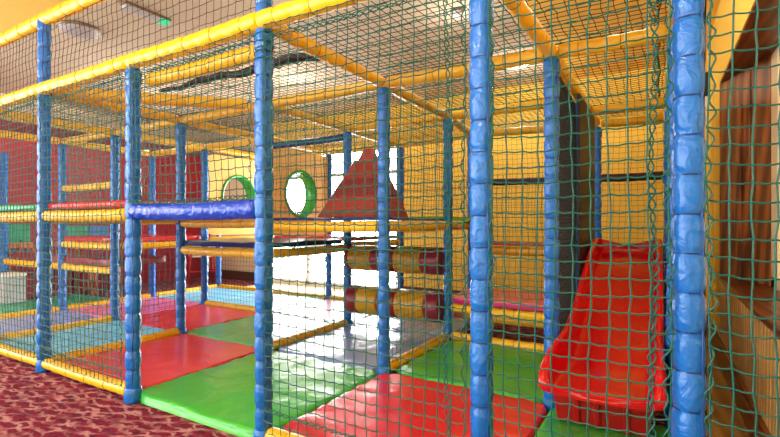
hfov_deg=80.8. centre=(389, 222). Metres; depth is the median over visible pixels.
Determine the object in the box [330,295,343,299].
kerb
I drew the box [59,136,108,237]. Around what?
safety net
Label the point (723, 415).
boards
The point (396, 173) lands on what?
safety net
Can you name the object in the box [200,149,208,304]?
post
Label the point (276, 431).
kerb
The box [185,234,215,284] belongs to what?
high chair
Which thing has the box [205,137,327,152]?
net
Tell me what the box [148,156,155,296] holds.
post
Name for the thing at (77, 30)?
ceiling lamp
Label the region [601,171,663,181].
guard rail
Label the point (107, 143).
net
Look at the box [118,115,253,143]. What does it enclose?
net
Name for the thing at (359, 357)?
floor mat
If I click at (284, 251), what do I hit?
rail
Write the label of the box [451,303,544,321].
rail
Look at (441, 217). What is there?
mat
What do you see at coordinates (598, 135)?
post
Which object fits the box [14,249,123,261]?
mat
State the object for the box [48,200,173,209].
mat
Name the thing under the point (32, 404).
floor
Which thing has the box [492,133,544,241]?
safety net
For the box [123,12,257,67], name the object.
roof rail
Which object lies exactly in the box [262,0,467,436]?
safety net
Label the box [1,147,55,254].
safety net
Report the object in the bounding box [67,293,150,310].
kerb
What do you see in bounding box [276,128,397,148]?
net
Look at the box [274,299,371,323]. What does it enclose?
floor mat
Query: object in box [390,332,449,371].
kerb
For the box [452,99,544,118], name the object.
roof rail
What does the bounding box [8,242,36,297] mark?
wooden chair
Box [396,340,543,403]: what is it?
floor mat
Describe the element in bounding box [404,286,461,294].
baseboard
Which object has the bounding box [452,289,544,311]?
mat
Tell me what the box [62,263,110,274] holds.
rail
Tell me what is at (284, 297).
floor mat
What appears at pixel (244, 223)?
rail
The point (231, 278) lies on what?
safety net
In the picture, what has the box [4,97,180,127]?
net
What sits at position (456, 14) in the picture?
diffuser
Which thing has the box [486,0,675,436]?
safety net
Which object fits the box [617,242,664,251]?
mat
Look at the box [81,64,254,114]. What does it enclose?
net
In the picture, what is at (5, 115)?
roof rail
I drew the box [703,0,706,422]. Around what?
safety net
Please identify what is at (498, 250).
rail
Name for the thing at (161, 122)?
roof rail
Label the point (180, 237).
post
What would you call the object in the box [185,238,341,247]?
mat
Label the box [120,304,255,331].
floor mat
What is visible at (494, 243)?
mat
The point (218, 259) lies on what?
post
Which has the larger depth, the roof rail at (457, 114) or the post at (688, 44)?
the roof rail at (457, 114)
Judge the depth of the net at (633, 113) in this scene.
4.53 m
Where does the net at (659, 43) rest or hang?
on the roof rail at (670, 33)
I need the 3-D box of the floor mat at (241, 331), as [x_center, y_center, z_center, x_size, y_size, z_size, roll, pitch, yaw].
[-1.311,1.125,4.853,1.146,0.063,1.192,0,0,31]
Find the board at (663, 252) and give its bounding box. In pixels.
[663,252,663,303]
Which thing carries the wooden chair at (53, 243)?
on the floor
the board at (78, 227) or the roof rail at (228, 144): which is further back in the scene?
the board at (78, 227)
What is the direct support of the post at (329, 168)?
on the floor
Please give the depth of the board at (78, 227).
7.81 m
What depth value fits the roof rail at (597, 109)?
4.08 m
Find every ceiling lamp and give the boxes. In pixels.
[55,20,101,38]
[450,7,462,18]
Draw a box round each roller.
[344,285,443,322]
[345,245,443,274]
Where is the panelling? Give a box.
[720,282,779,436]
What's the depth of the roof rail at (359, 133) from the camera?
5.42 m
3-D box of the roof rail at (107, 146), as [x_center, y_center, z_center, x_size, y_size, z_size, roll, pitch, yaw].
[-3.876,-1.037,6.364,0.087,0.092,1.113,0,0,31]
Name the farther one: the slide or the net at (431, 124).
the net at (431, 124)
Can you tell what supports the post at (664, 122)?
on the floor
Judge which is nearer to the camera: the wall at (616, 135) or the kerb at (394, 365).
the kerb at (394, 365)
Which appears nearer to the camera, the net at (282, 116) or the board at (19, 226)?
the net at (282, 116)
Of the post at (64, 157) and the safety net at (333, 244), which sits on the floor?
the post at (64, 157)
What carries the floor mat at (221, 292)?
on the floor
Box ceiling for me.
[0,0,719,132]
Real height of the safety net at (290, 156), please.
0.924 m
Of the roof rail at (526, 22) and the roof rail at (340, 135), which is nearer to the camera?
the roof rail at (526, 22)
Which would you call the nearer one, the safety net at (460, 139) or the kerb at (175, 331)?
the kerb at (175, 331)
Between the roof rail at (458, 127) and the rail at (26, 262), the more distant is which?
the rail at (26, 262)
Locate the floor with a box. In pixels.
[0,277,666,436]
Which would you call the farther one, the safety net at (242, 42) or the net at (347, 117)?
the net at (347, 117)
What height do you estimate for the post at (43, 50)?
2.754 m
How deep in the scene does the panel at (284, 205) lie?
6.17 m
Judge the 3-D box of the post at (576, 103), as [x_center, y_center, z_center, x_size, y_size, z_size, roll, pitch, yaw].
[1.570,0.077,3.852,0.112,2.165,0.112,0,0,31]
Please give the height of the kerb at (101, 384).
0.092 m
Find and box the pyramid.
[318,148,407,217]
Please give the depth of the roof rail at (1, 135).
5.46 m
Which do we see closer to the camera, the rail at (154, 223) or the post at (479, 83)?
the post at (479, 83)
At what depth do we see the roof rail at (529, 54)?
3.08 m
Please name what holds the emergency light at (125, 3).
attached to the ceiling
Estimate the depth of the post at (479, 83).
1.74 m
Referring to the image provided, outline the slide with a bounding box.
[538,238,666,436]
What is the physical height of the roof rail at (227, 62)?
0.096 m
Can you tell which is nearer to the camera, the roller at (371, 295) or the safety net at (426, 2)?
the safety net at (426, 2)
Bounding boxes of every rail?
[0,14,38,47]
[0,84,37,108]
[0,130,59,143]
[0,211,37,221]
[1,109,112,134]
[2,259,57,268]
[35,55,126,94]
[38,0,105,24]
[41,208,125,221]
[51,90,178,122]
[52,220,178,223]
[61,131,114,143]
[61,241,109,249]
[62,181,109,191]
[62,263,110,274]
[66,142,150,155]
[67,87,246,109]
[114,117,180,134]
[119,134,203,149]
[120,241,187,249]
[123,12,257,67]
[128,199,255,220]
[143,223,175,224]
[145,44,273,86]
[152,147,204,155]
[180,102,253,123]
[180,219,254,227]
[180,246,253,257]
[185,121,253,139]
[204,139,254,149]
[211,148,254,157]
[255,0,370,28]
[272,25,384,86]
[272,81,379,107]
[272,134,342,148]
[273,221,377,231]
[274,106,347,131]
[274,137,328,153]
[274,244,347,256]
[330,144,397,153]
[347,127,399,146]
[349,114,443,131]
[351,239,400,245]
[383,80,448,118]
[386,48,545,87]
[390,221,448,231]
[401,132,468,146]
[450,113,469,136]
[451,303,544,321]
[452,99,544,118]
[453,222,469,229]
[461,313,543,328]
[492,246,543,255]
[493,125,542,135]
[493,177,544,185]
[500,0,556,56]
[553,50,600,126]
[558,24,666,57]
[593,98,663,114]
[601,113,663,126]
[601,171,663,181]
[664,33,670,116]
[667,0,672,32]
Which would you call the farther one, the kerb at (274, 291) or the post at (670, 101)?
the kerb at (274, 291)
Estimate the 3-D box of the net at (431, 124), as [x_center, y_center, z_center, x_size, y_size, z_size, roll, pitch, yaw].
[0.354,-1.086,5.265,1.221,0.016,1.215,0,0,31]
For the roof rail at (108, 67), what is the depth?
3.18 m
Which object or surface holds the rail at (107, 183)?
attached to the post at (64, 157)
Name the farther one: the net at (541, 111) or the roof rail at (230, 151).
the roof rail at (230, 151)
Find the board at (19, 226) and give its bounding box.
[8,224,29,253]
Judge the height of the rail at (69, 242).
0.092 m
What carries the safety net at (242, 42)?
hanging from the roof rail at (203, 37)
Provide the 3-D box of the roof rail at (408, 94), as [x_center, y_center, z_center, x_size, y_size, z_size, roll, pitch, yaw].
[0.259,-1.036,3.928,0.087,0.092,1.113,0,0,31]
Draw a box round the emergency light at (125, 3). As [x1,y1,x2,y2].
[119,0,170,25]
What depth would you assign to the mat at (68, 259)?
5.62 m
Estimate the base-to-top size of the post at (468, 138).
2.165 m
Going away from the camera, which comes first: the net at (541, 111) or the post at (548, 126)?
the post at (548, 126)
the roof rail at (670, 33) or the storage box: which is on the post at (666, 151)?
the roof rail at (670, 33)
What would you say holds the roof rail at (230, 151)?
attached to the post at (204, 231)
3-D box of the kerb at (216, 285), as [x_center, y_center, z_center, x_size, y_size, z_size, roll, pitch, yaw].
[-3.267,1.093,7.398,0.087,0.092,1.113,0,0,31]
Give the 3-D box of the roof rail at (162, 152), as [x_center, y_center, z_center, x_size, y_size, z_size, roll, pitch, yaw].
[-3.055,-1.037,6.577,1.113,0.092,0.086,0,0,31]
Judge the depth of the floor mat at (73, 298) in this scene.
6.25 m
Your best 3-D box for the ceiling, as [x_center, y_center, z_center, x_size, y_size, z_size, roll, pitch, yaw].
[-2.361,-1.980,3.480,9.600,0.120,9.600,0,0,31]
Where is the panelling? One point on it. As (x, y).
(740, 326)
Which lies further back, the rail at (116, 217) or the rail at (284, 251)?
the rail at (284, 251)
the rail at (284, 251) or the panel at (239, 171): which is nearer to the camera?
the rail at (284, 251)
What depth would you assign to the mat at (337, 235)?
5.52 m
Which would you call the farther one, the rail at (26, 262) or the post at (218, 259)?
the post at (218, 259)
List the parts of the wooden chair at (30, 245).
rail, seat, leg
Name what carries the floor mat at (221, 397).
on the floor
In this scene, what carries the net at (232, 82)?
attached to the roof rail at (304, 99)
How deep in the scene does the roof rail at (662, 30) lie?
2.60 m
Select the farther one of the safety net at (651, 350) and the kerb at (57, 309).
the kerb at (57, 309)
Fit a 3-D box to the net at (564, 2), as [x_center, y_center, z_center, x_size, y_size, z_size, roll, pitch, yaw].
[0.963,-1.086,2.120,0.672,0.018,1.215,0,0,31]
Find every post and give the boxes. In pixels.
[0,153,8,272]
[35,19,52,372]
[58,144,67,309]
[110,135,119,320]
[123,67,142,404]
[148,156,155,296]
[175,123,186,333]
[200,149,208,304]
[216,235,221,287]
[252,0,274,436]
[325,154,331,298]
[343,131,351,324]
[377,87,390,374]
[397,147,403,288]
[443,119,452,340]
[467,137,471,287]
[469,0,493,436]
[542,57,559,413]
[575,103,576,294]
[595,127,601,238]
[663,122,665,331]
[664,37,673,428]
[664,93,667,374]
[670,0,706,436]
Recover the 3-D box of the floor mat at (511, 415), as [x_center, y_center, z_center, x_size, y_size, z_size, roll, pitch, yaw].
[0.179,1.124,2.609,1.192,0.063,1.146,0,0,31]
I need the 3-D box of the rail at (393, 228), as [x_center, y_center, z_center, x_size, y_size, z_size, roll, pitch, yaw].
[0.259,0.029,3.928,0.087,0.092,1.113,0,0,31]
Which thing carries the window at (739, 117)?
in the wall at (723, 25)
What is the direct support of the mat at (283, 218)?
on the rail at (310, 228)
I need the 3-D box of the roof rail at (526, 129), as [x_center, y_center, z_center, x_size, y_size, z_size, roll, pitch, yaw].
[1.562,-1.037,5.086,1.252,0.093,0.086,0,0,24]
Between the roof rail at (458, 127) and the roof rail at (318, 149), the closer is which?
the roof rail at (458, 127)
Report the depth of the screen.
3.69 m
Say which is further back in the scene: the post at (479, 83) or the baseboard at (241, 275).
the baseboard at (241, 275)
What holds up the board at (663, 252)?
on the floor
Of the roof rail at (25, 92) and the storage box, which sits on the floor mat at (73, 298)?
the storage box
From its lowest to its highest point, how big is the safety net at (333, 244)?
0.774 m
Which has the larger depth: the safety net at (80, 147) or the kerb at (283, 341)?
the safety net at (80, 147)
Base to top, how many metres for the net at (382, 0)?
0.016 m
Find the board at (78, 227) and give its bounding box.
[67,226,108,235]
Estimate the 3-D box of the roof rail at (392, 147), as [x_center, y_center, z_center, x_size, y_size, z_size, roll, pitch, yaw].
[-0.378,-1.037,6.392,1.113,0.092,0.086,0,0,31]
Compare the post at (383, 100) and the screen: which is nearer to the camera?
the post at (383, 100)
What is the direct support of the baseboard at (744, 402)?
attached to the wall at (723, 25)
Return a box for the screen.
[577,93,594,287]
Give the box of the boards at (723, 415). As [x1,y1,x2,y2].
[706,334,749,436]
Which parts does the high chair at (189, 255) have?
leg, leg, leg, leg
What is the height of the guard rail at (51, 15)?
0.106 m
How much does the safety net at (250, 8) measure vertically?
0.476 m
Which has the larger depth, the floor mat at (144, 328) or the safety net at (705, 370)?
the floor mat at (144, 328)
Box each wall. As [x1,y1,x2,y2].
[0,93,204,297]
[206,66,665,291]
[705,0,771,336]
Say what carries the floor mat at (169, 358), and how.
on the floor
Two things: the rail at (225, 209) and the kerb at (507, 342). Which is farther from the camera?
the kerb at (507, 342)
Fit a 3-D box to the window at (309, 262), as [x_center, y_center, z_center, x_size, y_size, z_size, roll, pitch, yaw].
[-1.075,-0.065,8.223,2.900,2.450,0.080,0,0,31]
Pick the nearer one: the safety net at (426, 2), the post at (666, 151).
the safety net at (426, 2)
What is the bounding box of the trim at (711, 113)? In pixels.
[709,85,713,324]
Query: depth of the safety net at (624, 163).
4.60 m
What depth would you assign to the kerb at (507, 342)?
4.11 m
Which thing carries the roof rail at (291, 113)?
attached to the post
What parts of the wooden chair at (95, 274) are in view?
leg, leg, leg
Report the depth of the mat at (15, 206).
3.87 m
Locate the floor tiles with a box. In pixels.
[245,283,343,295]
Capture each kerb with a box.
[0,306,58,318]
[0,343,36,365]
[1,316,112,339]
[41,358,124,395]
[52,328,178,361]
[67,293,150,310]
[156,284,217,297]
[204,300,255,311]
[218,284,255,290]
[265,427,303,436]
[273,289,325,299]
[273,319,347,349]
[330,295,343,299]
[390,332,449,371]
[451,332,543,350]
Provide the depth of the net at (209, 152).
7.16 m
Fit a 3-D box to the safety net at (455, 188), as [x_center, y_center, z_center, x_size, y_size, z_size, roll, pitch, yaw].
[1.040,0.115,4.104,1.086,1.114,0.024,0,0,31]
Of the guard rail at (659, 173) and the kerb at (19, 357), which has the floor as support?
the kerb at (19, 357)
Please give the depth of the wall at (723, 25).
4.07 m
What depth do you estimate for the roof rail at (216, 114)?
4.32 m
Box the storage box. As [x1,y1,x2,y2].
[0,272,26,304]
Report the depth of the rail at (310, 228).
3.64 m
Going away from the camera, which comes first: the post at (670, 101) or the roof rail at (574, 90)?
the post at (670, 101)
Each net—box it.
[0,31,37,93]
[0,94,35,357]
[0,109,113,137]
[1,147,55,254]
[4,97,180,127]
[39,68,122,386]
[46,0,254,78]
[53,224,179,354]
[54,98,179,201]
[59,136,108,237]
[62,128,203,150]
[68,147,150,235]
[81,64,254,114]
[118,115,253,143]
[121,246,203,313]
[128,28,251,203]
[152,144,250,157]
[154,35,383,97]
[159,51,320,91]
[185,101,346,133]
[204,246,254,306]
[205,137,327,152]
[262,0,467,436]
[272,90,375,214]
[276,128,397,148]
[277,77,428,123]
[287,0,534,76]
[329,244,395,296]
[348,118,470,140]
[384,51,543,110]
[392,91,451,219]
[392,230,450,361]
[401,139,466,216]
[449,98,575,128]
[451,172,544,299]
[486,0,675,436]
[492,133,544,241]
[526,0,668,43]
[555,24,667,105]
[558,76,576,332]
[592,99,663,118]
[601,122,663,242]
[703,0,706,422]
[703,0,779,436]
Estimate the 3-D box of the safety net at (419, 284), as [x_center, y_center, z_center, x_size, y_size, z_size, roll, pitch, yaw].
[0.304,0.561,3.902,0.020,0.984,1.117,0,0,31]
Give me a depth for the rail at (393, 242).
5.45 m
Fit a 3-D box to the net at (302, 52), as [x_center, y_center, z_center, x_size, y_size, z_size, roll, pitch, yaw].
[-1.211,-1.138,3.501,1.804,0.094,0.110,0,0,31]
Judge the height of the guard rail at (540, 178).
0.087 m
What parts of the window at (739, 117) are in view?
sill, frame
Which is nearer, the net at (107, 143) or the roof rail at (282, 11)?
the roof rail at (282, 11)
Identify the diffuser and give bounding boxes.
[451,10,461,18]
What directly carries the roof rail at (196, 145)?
attached to the post at (115, 165)
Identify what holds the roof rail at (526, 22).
attached to the post at (548, 126)
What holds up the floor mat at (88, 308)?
on the floor
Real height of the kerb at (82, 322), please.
0.092 m
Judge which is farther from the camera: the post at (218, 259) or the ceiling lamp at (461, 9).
the post at (218, 259)
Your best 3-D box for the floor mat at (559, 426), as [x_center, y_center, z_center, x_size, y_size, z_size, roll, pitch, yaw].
[0.975,1.125,2.140,0.639,0.062,1.146,0,0,31]
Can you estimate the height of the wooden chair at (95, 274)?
0.864 m
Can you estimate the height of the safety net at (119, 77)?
2.075 m
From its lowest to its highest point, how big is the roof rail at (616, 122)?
0.092 m
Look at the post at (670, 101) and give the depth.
2.46 m
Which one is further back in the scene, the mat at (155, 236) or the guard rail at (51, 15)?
the mat at (155, 236)
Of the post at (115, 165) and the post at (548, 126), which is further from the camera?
the post at (115, 165)
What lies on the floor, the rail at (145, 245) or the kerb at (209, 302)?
the kerb at (209, 302)
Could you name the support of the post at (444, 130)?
on the floor
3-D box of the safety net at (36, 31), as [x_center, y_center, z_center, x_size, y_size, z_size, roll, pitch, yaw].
[-3.259,-1.308,3.910,1.168,0.482,0.017,0,0,31]
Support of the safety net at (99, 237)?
attached to the post at (43, 50)
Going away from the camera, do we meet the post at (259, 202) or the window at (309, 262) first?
the post at (259, 202)
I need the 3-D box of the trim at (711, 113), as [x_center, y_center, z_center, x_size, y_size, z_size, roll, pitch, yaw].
[3.158,-0.175,4.500,0.025,2.330,0.120,0,0,31]
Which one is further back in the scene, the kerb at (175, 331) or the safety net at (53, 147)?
the safety net at (53, 147)
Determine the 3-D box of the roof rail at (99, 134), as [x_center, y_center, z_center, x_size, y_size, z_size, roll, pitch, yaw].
[-3.664,-1.037,5.543,1.113,0.092,0.086,0,0,31]
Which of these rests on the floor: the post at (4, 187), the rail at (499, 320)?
the post at (4, 187)
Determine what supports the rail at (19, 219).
attached to the post
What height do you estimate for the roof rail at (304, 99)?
0.092 m
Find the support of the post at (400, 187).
on the floor
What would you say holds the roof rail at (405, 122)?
attached to the post at (444, 130)
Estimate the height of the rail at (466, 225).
0.091 m
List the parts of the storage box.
lid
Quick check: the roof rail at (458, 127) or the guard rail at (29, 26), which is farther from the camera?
the roof rail at (458, 127)
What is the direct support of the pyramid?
on the mat at (283, 218)
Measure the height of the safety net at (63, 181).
0.837 m
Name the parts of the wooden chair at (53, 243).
leg, leg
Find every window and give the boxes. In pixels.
[272,148,397,288]
[718,0,779,337]
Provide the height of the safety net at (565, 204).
2.044 m
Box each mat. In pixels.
[0,204,80,211]
[0,294,106,313]
[0,310,98,333]
[1,321,163,354]
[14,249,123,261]
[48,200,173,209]
[63,334,254,388]
[64,253,165,266]
[65,234,199,241]
[69,297,199,318]
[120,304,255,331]
[140,350,376,436]
[159,287,254,302]
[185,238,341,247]
[187,313,334,345]
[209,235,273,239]
[219,293,322,312]
[272,217,442,220]
[274,234,395,240]
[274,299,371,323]
[280,324,436,373]
[283,373,546,436]
[353,315,469,333]
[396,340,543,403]
[411,216,470,220]
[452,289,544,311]
[493,241,543,246]
[534,408,670,436]
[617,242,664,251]
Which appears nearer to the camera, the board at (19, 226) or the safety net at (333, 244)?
the safety net at (333, 244)
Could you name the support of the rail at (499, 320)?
attached to the post at (576, 103)
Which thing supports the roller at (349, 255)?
attached to the post at (348, 280)
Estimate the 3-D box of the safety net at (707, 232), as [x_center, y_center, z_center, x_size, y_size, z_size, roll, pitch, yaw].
[1.089,-0.147,1.287,0.347,2.601,0.034,0,0,31]
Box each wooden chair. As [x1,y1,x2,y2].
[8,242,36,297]
[51,241,91,293]
[82,241,121,293]
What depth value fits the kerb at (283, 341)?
4.43 m
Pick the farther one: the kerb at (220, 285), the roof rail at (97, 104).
the kerb at (220, 285)
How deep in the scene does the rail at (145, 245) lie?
5.64 m
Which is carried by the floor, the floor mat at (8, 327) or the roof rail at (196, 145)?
the floor mat at (8, 327)
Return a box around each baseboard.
[208,269,253,280]
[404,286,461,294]
[706,314,770,436]
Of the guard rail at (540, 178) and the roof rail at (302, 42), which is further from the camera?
the guard rail at (540, 178)
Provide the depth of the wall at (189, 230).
8.05 m
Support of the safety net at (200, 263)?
attached to the post at (204, 231)
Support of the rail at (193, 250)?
attached to the post at (180, 237)
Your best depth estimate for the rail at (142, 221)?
4.26 m
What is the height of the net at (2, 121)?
0.016 m
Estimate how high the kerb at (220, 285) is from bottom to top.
0.092 m
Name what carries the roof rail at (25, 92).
attached to the post
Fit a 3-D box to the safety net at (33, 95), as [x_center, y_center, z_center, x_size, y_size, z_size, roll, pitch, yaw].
[-3.259,0.029,3.848,1.148,2.077,0.034,0,0,31]
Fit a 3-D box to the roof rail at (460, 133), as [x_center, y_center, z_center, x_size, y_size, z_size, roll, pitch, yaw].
[0.545,-1.036,5.723,1.005,0.091,0.087,0,0,42]
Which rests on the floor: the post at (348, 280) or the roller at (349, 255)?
the post at (348, 280)
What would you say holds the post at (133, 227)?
on the floor
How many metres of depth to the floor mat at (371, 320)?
4.95 m
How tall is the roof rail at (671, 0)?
0.092 m
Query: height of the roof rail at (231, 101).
0.105 m
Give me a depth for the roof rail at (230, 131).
5.04 m
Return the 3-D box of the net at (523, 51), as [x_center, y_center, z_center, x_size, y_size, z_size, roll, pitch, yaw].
[0.777,-1.086,3.622,1.224,0.016,1.216,0,0,31]

